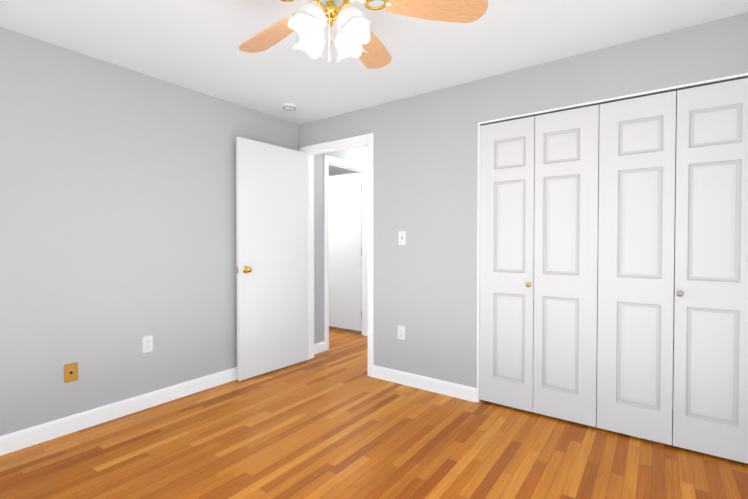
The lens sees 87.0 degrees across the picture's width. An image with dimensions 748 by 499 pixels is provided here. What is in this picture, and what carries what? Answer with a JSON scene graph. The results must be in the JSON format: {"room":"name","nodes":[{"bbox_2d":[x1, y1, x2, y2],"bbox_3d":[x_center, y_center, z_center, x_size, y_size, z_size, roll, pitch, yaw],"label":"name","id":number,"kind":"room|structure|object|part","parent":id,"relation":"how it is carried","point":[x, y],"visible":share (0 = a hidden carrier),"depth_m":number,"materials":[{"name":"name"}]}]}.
{"room":"empty bedroom","nodes":[
{"label":"empty bedroom","id":0,"kind":"room"},
{"bbox_2d":[0,27,366,435],"bbox_3d":[-1.136,-0.067,3.631,0.110,2.400,5.920,1,1,36],"label":"wall","id":1,"kind":"structure","parent":0,"point":[117,213],"depth_m":2.66,"materials":[{"name":"grey paint"}]},
{"bbox_2d":[64,362,77,382],"bbox_3d":[-1.902,0.775,2.475,0.013,0.116,0.072,1,1,36],"label":"outlet","id":2,"kind":"object","parent":1,"relation":"attached to","point":[70,372],"visible":1,"depth_m":2.48,"materials":[{"name":"brown"}]},
{"bbox_2d":[0,367,236,455],"bbox_3d":[-1.758,1.095,2.680,0.014,0.105,3.400,1,1,36],"label":"baseboard","id":3,"kind":"structure","parent":1,"relation":"attached to","point":[23,438],"depth_m":2.62,"materials":[{"name":"white wood"}]},
{"bbox_2d":[142,335,152,352],"bbox_3d":[-1.636,0.684,2.848,0.007,0.115,0.070,1,1,36],"label":"electrical outlet","id":4,"kind":"object","parent":1,"relation":"attached to","point":[147,343],"visible":1,"depth_m":2.84,"materials":[{"name":"white plastic"}]},
{"bbox_2d":[314,341,324,353],"bbox_3d":[-0.624,1.071,4.255,0.014,0.105,0.262,1,1,36],"label":"baseboard","id":5,"kind":"structure","parent":1,"relation":"attached to","point":[319,347],"depth_m":4.29,"materials":[{"name":"white"}]},
{"bbox_2d":[328,172,361,330],"bbox_3d":[-0.463,0.030,5.341,0.786,2.063,0.162,1,1,36],"label":"hall door","id":6,"kind":"structure","parent":1,"relation":"in","point":[345,251],"depth_m":5.26,"materials":[{"name":"white wood"}]},
{"bbox_2d":[324,155,367,350],"bbox_3d":[-0.332,0.035,4.750,0.146,2.161,0.906,1,1,36],"label":"door frame","id":7,"kind":"structure","parent":1,"relation":"attached to","point":[326,239],"depth_m":4.70,"materials":[{"name":"white wood"}]},
{"bbox_2d":[328,171,359,176],"bbox_3d":[0.200,-0.108,6.248,3.220,2.400,0.110,1,1,36],"label":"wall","id":8,"kind":"structure","parent":0,"point":[342,173],"depth_m":6.69,"materials":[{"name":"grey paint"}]},
{"bbox_2d":[0,326,747,498],"bbox_3d":[-0.321,1.172,3.063,6.120,0.060,5.920,1,1,36],"label":"floor","id":9,"kind":"structure","parent":0,"point":[335,421],"depth_m":2.24,"materials":[{"name":"brown wood"}]},
{"bbox_2d":[0,0,747,173],"bbox_3d":[-0.321,-1.298,3.025,6.120,0.080,5.920,1,1,36],"label":"ceiling","id":10,"kind":"structure","parent":0,"point":[192,44],"depth_m":2.35,"materials":[{"name":"paint"}]},
{"bbox_2d":[282,102,296,110],"bbox_3d":[-0.739,-1.244,3.438,0.124,0.040,0.124,1,1,36],"label":"smoke detector","id":11,"kind":"object","parent":10,"relation":"attached to","point":[288,106],"visible":1,"depth_m":3.40,"materials":[{"name":"white plastic"}]},
{"bbox_2d":[239,0,487,68],"bbox_3d":[-0.198,-0.993,1.703,1.174,0.488,1.153,1,1,36],"label":"fan","id":12,"kind":"object","parent":10,"relation":"hanging from","point":[355,37],"visible":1,"depth_m":1.65,"materials":[{"name":"brown wood"}]},
{"bbox_2d":[299,12,747,387],"bbox_3d":[0.889,-0.056,2.918,4.010,2.400,0.110,1,1,36],"label":"wall","id":13,"kind":"structure","parent":0,"point":[425,189],"depth_m":3.07,"materials":[{"name":"grey paint"}]},
{"bbox_2d":[236,137,307,380],"bbox_3d":[-0.919,0.079,3.672,0.162,2.082,0.794,1,1,38],"label":"bedroom door","id":14,"kind":"structure","parent":13,"relation":"in","point":[272,245],"depth_m":3.61,"materials":[{"name":"white wood"}]},
{"bbox_2d":[300,133,373,376],"bbox_3d":[-0.341,0.050,3.806,0.915,2.161,0.146,1,1,36],"label":"door frame","id":15,"kind":"structure","parent":13,"relation":"attached to","point":[369,138],"depth_m":3.65,"materials":[{"name":"white wood"}]},
{"bbox_3d":[-0.303,0.049,3.858,0.915,2.161,0.018,1,1,36],"label":"hall door casing trim","id":16,"kind":"part","parent":15,"relation":"part of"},
{"bbox_3d":[-0.341,0.075,3.806,0.813,2.110,0.110,1,1,36],"label":"bedroom door jamb","id":17,"kind":"part","parent":15,"relation":"part of","materials":[{"name":"white wood"}]},
{"bbox_2d":[398,325,404,339],"bbox_3d":[0.231,0.704,3.332,0.070,0.115,0.007,1,1,36],"label":"outlet","id":18,"kind":"object","parent":13,"relation":"attached to","point":[401,332],"visible":1,"depth_m":3.33,"materials":[{"name":"white plastic"}]},
{"bbox_2d":[398,231,405,244],"bbox_3d":[0.233,-0.097,3.310,0.070,0.115,0.020,1,1,36],"label":"switch plate","id":19,"kind":"object","parent":13,"relation":"attached to","point":[401,237],"visible":1,"depth_m":3.31,"materials":[{"name":"white plastic"}]},
{"bbox_2d":[373,365,476,401],"bbox_3d":[0.381,1.087,3.225,0.951,0.105,0.014,1,1,36],"label":"baseboard","id":20,"kind":"structure","parent":13,"relation":"attached to","point":[460,391],"depth_m":3.19,"materials":[{"name":"white wood"}]},
{"bbox_2d":[479,116,534,411],"bbox_3d":[0.943,0.102,2.827,0.382,2.050,0.067,1,1,36],"label":"closet door","id":21,"kind":"structure","parent":13,"relation":"in","point":[507,186],"depth_m":2.82,"materials":[{"name":"white wood"}]},
{"bbox_2d":[533,105,598,426],"bbox_3d":[1.267,0.106,2.616,0.382,2.050,0.030,1,1,36],"label":"closet door","id":22,"kind":"structure","parent":13,"relation":"in","point":[566,201],"depth_m":2.60,"materials":[{"name":"white wood"}]},
{"bbox_2d":[477,73,747,401],"bbox_3d":[1.439,0.108,2.524,1.568,2.084,0.110,1,1,36],"label":"trim","id":23,"kind":"structure","parent":13,"relation":"attached to","point":[681,87],"depth_m":2.66,"materials":[{"name":"white wood"}]},
{"bbox_2d":[597,91,675,444],"bbox_3d":[1.580,0.109,2.391,0.382,2.050,0.030,1,1,36],"label":"closet door","id":24,"kind":"structure","parent":13,"relation":"in","point":[637,142],"depth_m":2.37,"materials":[{"name":"white wood"}]},
{"bbox_2d":[673,78,747,463],"bbox_3d":[1.883,0.113,2.150,0.382,2.050,0.067,1,1,36],"label":"closet door","id":25,"kind":"structure","parent":13,"relation":"in","point":[710,393],"depth_m":2.17,"materials":[{"name":"white wood"}]}
]}

